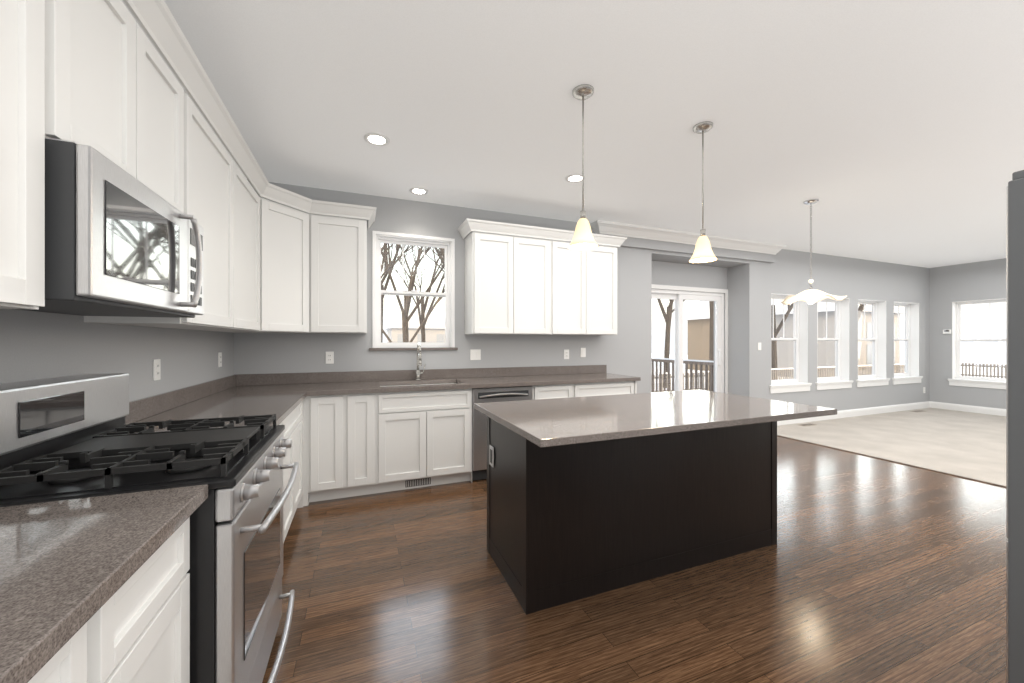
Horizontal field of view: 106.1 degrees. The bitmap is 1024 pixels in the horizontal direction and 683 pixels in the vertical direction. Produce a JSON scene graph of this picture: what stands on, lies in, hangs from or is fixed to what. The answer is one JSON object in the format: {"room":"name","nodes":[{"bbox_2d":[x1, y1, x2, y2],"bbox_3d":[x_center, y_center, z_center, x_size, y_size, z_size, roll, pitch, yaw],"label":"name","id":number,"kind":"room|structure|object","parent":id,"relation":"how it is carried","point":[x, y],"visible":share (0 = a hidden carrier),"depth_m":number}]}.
{"room":"kitchen","nodes":[
{"label":"kitchen","id":0,"kind":"room"},
{"bbox_2d":[0,309,233,401],"bbox_3d":[-1.679,-0.067,1.166,0.210,2.740,4.660,0,0,-21],"label":"wall","id":1,"kind":"structure","parent":0,"point":[35,345],"depth_m":1.70},
{"bbox_2d":[0,0,83,309],"bbox_3d":[-1.203,-0.586,0.695,0.328,1.020,0.533,0,0,-21],"label":"upper cabinet","id":2,"kind":"object","parent":1,"relation":"attached to","point":[42,41],"depth_m":0.88},
{"bbox_2d":[84,0,151,189],"bbox_3d":[-1.356,-0.800,1.084,0.328,0.593,0.449,0,0,-21],"label":"upper cabinet","id":3,"kind":"object","parent":1,"relation":"attached to","point":[99,76],"depth_m":1.22},
{"bbox_2d":[15,137,203,317],"bbox_3d":[-1.357,-0.300,1.260,0.451,0.397,0.758,0,0,-21],"label":"microwave","id":4,"kind":"object","parent":3,"relation":"attached to","point":[120,241],"visible":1,"depth_m":1.07},
{"bbox_2d":[153,359,160,380],"bbox_3d":[-1.924,0.153,2.090,0.009,0.114,0.070,0,0,-21],"label":"electrical outlet","id":5,"kind":"object","parent":1,"relation":"attached to","point":[156,369],"visible":1,"depth_m":2.08},
{"bbox_2d":[84,92,231,331],"bbox_3d":[-1.680,-0.586,1.907,0.328,1.020,0.809,0,0,-21],"label":"upper cabinet","id":6,"kind":"object","parent":1,"relation":"attached to","point":[211,162],"depth_m":1.98},
{"bbox_2d":[152,32,191,214],"bbox_3d":[-1.476,-0.800,1.390,0.328,0.593,0.449,0,0,-21],"label":"upper cabinet","id":7,"kind":"object","parent":1,"relation":"attached to","point":[171,106],"depth_m":1.55},
{"bbox_2d":[125,375,235,422],"bbox_3d":[-1.618,0.338,1.329,0.020,0.099,4.398,0,0,-21],"label":"backsplash","id":8,"kind":"structure","parent":1,"relation":"attached to","point":[152,405],"depth_m":2.23},
{"bbox_2d":[218,352,221,366],"bbox_3d":[-2.294,0.143,3.030,0.009,0.114,0.070,0,0,-21],"label":"electrical outlet","id":9,"kind":"object","parent":1,"relation":"attached to","point":[219,359],"visible":1,"depth_m":3.02},
{"bbox_2d":[232,148,267,331],"bbox_3d":[-1.907,-0.586,2.546,0.374,1.020,0.786,0,0,-21],"label":"upper cabinet","id":10,"kind":"object","parent":1,"relation":"attached to","point":[249,210],"depth_m":2.64},
{"bbox_2d":[231,176,319,332],"bbox_3d":[-1.984,-0.636,3.176,0.691,1.120,0.691,0,0,-21],"label":"upper cabinet","id":11,"kind":"object","parent":1,"relation":"attached to","point":[293,234],"depth_m":3.16},
{"bbox_2d":[122,0,1023,267],"bbox_3d":[3.685,-1.487,3.389,11.820,0.100,4.870,0,0,-21],"label":"ceiling","id":12,"kind":"structure","parent":0,"point":[889,131],"depth_m":2.38},
{"bbox_2d":[364,133,389,145],"bbox_3d":[-0.960,-1.433,2.738,0.176,0.008,0.176,0,0,-21],"label":"recessed light","id":13,"kind":"object","parent":12,"relation":"in","point":[376,139],"visible":1,"depth_m":2.73},
{"bbox_2d":[409,187,427,194],"bbox_3d":[-0.889,-1.433,3.679,0.176,0.008,0.176,0,0,-21],"label":"recessed light","id":14,"kind":"object","parent":12,"relation":"in","point":[418,191],"visible":1,"depth_m":3.67},
{"bbox_2d":[565,174,585,182],"bbox_3d":[0.558,-1.433,3.389,0.176,0.008,0.176,0,0,-21],"label":"recessed light","id":15,"kind":"object","parent":12,"relation":"in","point":[573,178],"visible":0.92,"depth_m":3.39},
{"bbox_2d":[568,84,597,250],"bbox_3d":[0.408,-0.989,2.212,0.172,0.894,0.172,0,0,-21],"label":"pendant light","id":16,"kind":"object","parent":12,"relation":"hanging from","point":[583,239],"visible":1,"depth_m":2.19},
{"bbox_2d":[689,121,716,262],"bbox_3d":[1.275,-0.989,2.575,0.172,0.894,0.172,0,0,-21],"label":"pendant light","id":17,"kind":"object","parent":12,"relation":"hanging from","point":[703,252],"visible":1,"depth_m":2.56},
{"bbox_2d":[778,199,846,304],"bbox_3d":[3.058,-0.908,3.943,0.561,1.056,0.535,0,0,-21],"label":"dining pendant light","id":18,"kind":"object","parent":12,"relation":"hanging from","point":[810,295],"visible":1,"depth_m":3.93},
{"bbox_2d":[234,179,929,410],"bbox_3d":[2.832,-0.067,5.557,11.820,2.740,0.210,0,0,-21],"label":"wall","id":19,"kind":"structure","parent":0,"point":[626,350],"depth_m":4.91},
{"bbox_2d":[326,352,333,363],"bbox_3d":[-1.725,0.153,3.646,0.070,0.114,0.009,0,0,-21],"label":"electrical outlet","id":20,"kind":"object","parent":19,"relation":"attached to","point":[329,357],"visible":1,"depth_m":3.64},
{"bbox_2d":[320,201,367,333],"bbox_3d":[-1.596,-0.636,3.500,0.516,1.120,0.373,0,0,-21],"label":"upper cabinet","id":21,"kind":"object","parent":19,"relation":"attached to","point":[343,241],"depth_m":3.40},
{"bbox_2d":[369,231,457,350],"bbox_3d":[-1.007,-0.498,3.979,0.880,1.178,0.145,0,0,-21],"label":"window","id":22,"kind":"structure","parent":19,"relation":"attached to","point":[447,245],"depth_m":3.98},
{"bbox_2d":[236,365,606,386],"bbox_3d":[-0.621,0.338,4.073,3.844,0.099,0.020,0,0,-21],"label":"backsplash","id":23,"kind":"structure","parent":19,"relation":"attached to","point":[463,373],"depth_m":3.88},
{"bbox_2d":[470,349,480,359],"bbox_3d":[-0.394,0.143,4.169,0.116,0.114,0.009,0,0,-21],"label":"light switch","id":24,"kind":"object","parent":19,"relation":"attached to","point":[475,354],"visible":1,"depth_m":4.17},
{"bbox_2d":[461,219,520,334],"bbox_3d":[-0.217,-0.636,4.066,0.495,1.120,0.328,0,0,-21],"label":"upper cabinet","id":25,"kind":"object","parent":19,"relation":"attached to","point":[516,284],"depth_m":3.93},
{"bbox_2d":[509,226,560,334],"bbox_3d":[0.166,-0.636,4.217,0.568,1.120,0.328,0,0,-21],"label":"upper cabinet","id":26,"kind":"object","parent":19,"relation":"attached to","point":[540,258],"depth_m":4.10},
{"bbox_2d":[564,350,568,358],"bbox_3d":[0.648,0.153,4.580,0.070,0.114,0.009,0,0,-21],"label":"electrical outlet","id":27,"kind":"object","parent":19,"relation":"attached to","point":[566,354],"visible":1,"depth_m":4.58},
{"bbox_2d":[553,230,592,334],"bbox_3d":[0.559,-0.636,4.372,0.568,1.120,0.328,0,0,-21],"label":"upper cabinet","id":28,"kind":"object","parent":19,"relation":"attached to","point":[576,266],"depth_m":4.26},
{"bbox_2d":[581,348,585,356],"bbox_3d":[0.862,0.133,4.663,0.070,0.114,0.009,0,0,-21],"label":"light switch","id":29,"kind":"object","parent":19,"relation":"attached to","point":[583,352],"visible":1,"depth_m":4.66},
{"bbox_2d":[593,234,620,334],"bbox_3d":[0.942,-0.636,4.522,0.495,1.120,0.328,0,0,-21],"label":"upper cabinet","id":30,"kind":"object","parent":19,"relation":"attached to","point":[605,256],"depth_m":4.40},
{"bbox_2d":[590,220,785,262],"bbox_3d":[2.528,-1.317,5.236,3.330,0.240,0.165,0,0,-21],"label":"crown molding","id":31,"kind":"structure","parent":19,"relation":"attached to","point":[653,238],"depth_m":5.11},
{"bbox_2d":[769,293,811,393],"bbox_3d":[4.329,0.028,6.122,0.960,1.530,0.235,0,0,-21],"label":"window","id":32,"kind":"structure","parent":19,"relation":"in","point":[800,334],"depth_m":6.24},
{"bbox_2d":[815,298,853,389],"bbox_3d":[5.353,0.028,6.524,0.960,1.530,0.235,0,0,-21],"label":"window","id":33,"kind":"structure","parent":19,"relation":"in","point":[840,380],"depth_m":6.65},
{"bbox_2d":[777,401,930,425],"bbox_3d":[5.844,1.236,6.620,5.016,0.135,0.016,0,0,-21],"label":"baseboard","id":34,"kind":"structure","parent":19,"relation":"attached to","point":[911,406],"depth_m":6.74},
{"bbox_2d":[856,299,889,386],"bbox_3d":[6.376,0.028,6.927,0.960,1.530,0.235,0,0,-21],"label":"window","id":35,"kind":"structure","parent":19,"relation":"in","point":[877,377],"depth_m":7.07},
{"bbox_2d":[892,302,922,384],"bbox_3d":[7.400,0.028,7.330,0.960,1.530,0.235,0,0,-21],"label":"window","id":36,"kind":"structure","parent":19,"relation":"in","point":[910,375],"depth_m":7.47},
{"bbox_2d":[262,436,1007,682],"bbox_3d":[3.617,1.363,3.561,11.820,0.120,5.240,0,0,-21],"label":"floor","id":37,"kind":"structure","parent":0,"point":[866,569],"depth_m":1.94},
{"bbox_2d":[36,579,135,682],"bbox_3d":[-0.913,0.866,0.339,0.608,0.876,0.590,0,0,-21],"label":"base cabinet","id":38,"kind":"object","parent":37,"relation":"on","point":[105,651],"depth_m":0.69},
{"bbox_2d":[0,373,298,682],"bbox_3d":[-1.198,0.716,1.323,0.775,1.175,0.762,0,0,-21],"label":"range","id":39,"kind":"object","parent":37,"relation":"on","point":[66,438],"visible":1,"depth_m":1.15},
{"bbox_2d":[136,519,189,682],"bbox_3d":[-1.055,0.866,0.701,0.608,0.876,0.487,0,0,-21],"label":"base cabinet","id":40,"kind":"object","parent":37,"relation":"on","point":[163,587],"depth_m":0.91},
{"bbox_2d":[0,484,207,682],"bbox_3d":[-0.825,0.407,0.165,0.644,0.039,1.652,0,0,-21],"label":"countertop","id":41,"kind":"structure","parent":40,"relation":"on","point":[62,562],"depth_m":0.70},
{"bbox_2d":[280,419,287,542],"bbox_3d":[-1.534,0.866,1.918,0.608,0.876,0.577,0,0,-21],"label":"base cabinet","id":42,"kind":"object","parent":37,"relation":"on","point":[285,432],"depth_m":2.38},
{"bbox_2d":[288,403,303,529],"bbox_3d":[-1.755,0.866,2.482,0.608,0.876,0.935,0,0,-21],"label":"base cabinet","id":43,"kind":"object","parent":37,"relation":"on","point":[296,420],"depth_m":2.80},
{"bbox_2d":[125,391,307,433],"bbox_3d":[-1.654,0.407,2.273,0.644,0.039,1.327,0,0,-21],"label":"countertop","id":44,"kind":"structure","parent":43,"relation":"on","point":[282,404],"depth_m":2.27},
{"bbox_2d":[356,391,387,495],"bbox_3d":[-1.359,0.866,3.466,0.390,0.876,0.608,0,0,-21],"label":"base cabinet","id":45,"kind":"object","parent":37,"relation":"on","point":[371,410],"depth_m":3.22},
{"bbox_2d":[388,387,475,491],"bbox_3d":[-0.894,0.866,3.650,0.909,0.876,0.608,0,0,-21],"label":"base cabinet","id":46,"kind":"object","parent":37,"relation":"on","point":[430,432],"depth_m":3.40},
{"bbox_2d":[216,371,639,394],"bbox_3d":[-0.516,0.407,3.779,3.864,0.039,0.643,0,0,-21],"label":"countertop","id":47,"kind":"structure","parent":46,"relation":"on","point":[373,387],"depth_m":3.56},
{"bbox_2d":[380,383,411,386],"bbox_3d":[-0.853,0.523,3.640,0.756,0.216,0.406,0,0,-21],"label":"sink","id":48,"kind":"object","parent":47,"relation":"in","point":[381,384],"depth_m":3.73},
{"bbox_2d":[416,343,423,378],"bbox_3d":[-0.900,0.200,3.821,0.103,0.376,0.199,0,0,-21],"label":"faucet","id":49,"kind":"object","parent":47,"relation":"on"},
{"bbox_2d":[472,386,532,480],"bbox_3d":[-0.179,0.868,3.903,0.601,0.870,0.643,0,0,-21],"label":"dishwasher","id":50,"kind":"object","parent":37,"relation":"on","point":[479,430],"visible":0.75,"depth_m":3.57},
{"bbox_2d":[533,383,583,399],"bbox_3d":[0.340,0.866,4.135,0.529,0.876,0.608,0,0,-21],"label":"base cabinet","id":51,"kind":"object","parent":37,"relation":"on","point":[562,390],"depth_m":3.87},
{"bbox_2d":[584,383,636,396],"bbox_3d":[0.849,0.866,4.335,0.864,0.876,0.608,0,0,-21],"label":"base cabinet","id":52,"kind":"object","parent":37,"relation":"on","point":[590,389],"depth_m":4.09},
{"bbox_2d":[485,414,776,614],"bbox_3d":[0.769,0.861,2.454,1.771,0.884,0.634,0,0,-21],"label":"kitchen island","id":53,"kind":"object","parent":37,"relation":"on","point":[588,496],"depth_m":2.09},
{"bbox_2d":[474,390,836,449],"bbox_3d":[0.811,0.403,2.307,1.880,0.032,0.960,0,0,-21],"label":"island countertop","id":54,"kind":"structure","parent":53,"relation":"on","point":[544,423],"depth_m":2.07},
{"bbox_2d":[777,408,1005,486],"bbox_3d":[6.654,1.296,4.557,4.982,0.014,4.414,0,0,-21],"label":"carpet floor","id":55,"kind":"structure","parent":37,"relation":"on","point":[969,445],"depth_m":5.12},
{"bbox_2d":[799,423,816,425],"bbox_3d":[4.557,1.286,5.951,0.300,0.005,0.110,0,0,-21],"label":"floor vent","id":56,"kind":"object","parent":55,"relation":"in","point":[808,424],"depth_m":5.96},
{"bbox_2d":[1006,170,1023,682],"bbox_3d":[1.955,0.416,0.860,0.910,1.775,0.831,0,0,-21],"label":"refrigerator","id":57,"kind":"object","parent":37,"relation":"on","point":[1015,429],"visible":1,"depth_m":1.06},
{"bbox_2d":[652,258,736,394],"bbox_3d":[2.530,-0.067,5.750,2.240,2.740,0.370,0,0,-21],"label":"wall","id":58,"kind":"structure","parent":0,"point":[670,272],"depth_m":5.92},
{"bbox_2d":[652,284,727,393],"bbox_3d":[2.518,0.243,5.780,1.840,2.120,0.144,0,0,-21],"label":"patio door","id":59,"kind":"structure","parent":58,"relation":"in","point":[686,293],"depth_m":5.85},
{"bbox_2d":[930,258,1005,408],"bbox_3d":[9.125,-0.067,5.416,0.210,2.740,4.660,0,0,-21],"label":"wall","id":60,"kind":"structure","parent":0,"point":[981,280],"depth_m":7.24},
{"bbox_2d":[943,329,950,333],"bbox_3d":[8.252,-0.187,7.313,0.025,0.080,0.110,0,0,-21],"label":"thermostat","id":61,"kind":"object","parent":60,"relation":"attached to","point":[947,331],"visible":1,"depth_m":7.30},
{"bbox_2d":[931,401,1005,415],"bbox_3d":[8.983,1.236,5.468,0.017,0.135,4.380,0,0,-21],"label":"baseboard","id":62,"kind":"structure","parent":60,"relation":"attached to","point":[949,406],"depth_m":7.04},
{"bbox_2d":[948,298,1005,389],"bbox_3d":[8.583,0.041,6.734,0.235,1.575,1.290,0,0,-21],"label":"window","id":63,"kind":"structure","parent":60,"relation":"in","point":[957,379],"depth_m":7.13},
{"label":"outside","id":64,"kind":"structure","parent":0,"visible":0},
{"bbox_2d":[652,353,1004,389],"bbox_3d":[-2.280,2.703,30.298,100.000,0.200,130.000,0,0,-21],"label":"ground","id":65,"kind":"structure","parent":64,"point":[661,356],"depth_m":34.59},
{"bbox_2d":[385,311,444,341],"bbox_3d":[-12.560,-0.597,50.969,7.799,6.400,8.800,0,0,-21],"label":"house","id":66,"kind":"structure","parent":65,"relation":"on","point":[414,318],"depth_m":47.13},
{"bbox_2d":[381,243,865,391],"bbox_3d":[7.049,-5.139,15.683,46.025,15.608,41.447,0,0,-21],"label":"trees","id":67,"kind":"object","parent":65,"relation":"on","point":[386,258],"depth_m":20.19},
{"bbox_2d":[652,357,713,391],"bbox_3d":[1.852,1.513,7.202,4.019,2.280,2.810,0,0,-21],"label":"railing","id":68,"kind":"object","parent":65,"relation":"on","point":[691,362],"depth_m":8.03},
{"bbox_2d":[683,301,709,370],"bbox_3d":[19.333,-0.797,34.770,5.301,6.800,5.300,0,0,-21],"label":"house","id":69,"kind":"structure","parent":65,"relation":"on","point":[705,350],"depth_m":34.98},
{"bbox_2d":[654,362,1005,391],"bbox_3d":[14.483,2.023,4.144,48.050,1.160,39.050,0,0,-21],"label":"fence","id":70,"kind":"object","parent":65,"relation":"on","point":[789,374],"depth_m":23.30},
{"bbox_2d":[771,299,904,376],"bbox_3d":[23.524,-0.797,28.897,7.800,6.800,6.300,0,0,-21],"label":"house","id":71,"kind":"structure","parent":65,"relation":"on","point":[822,310],"depth_m":26.19}
]}

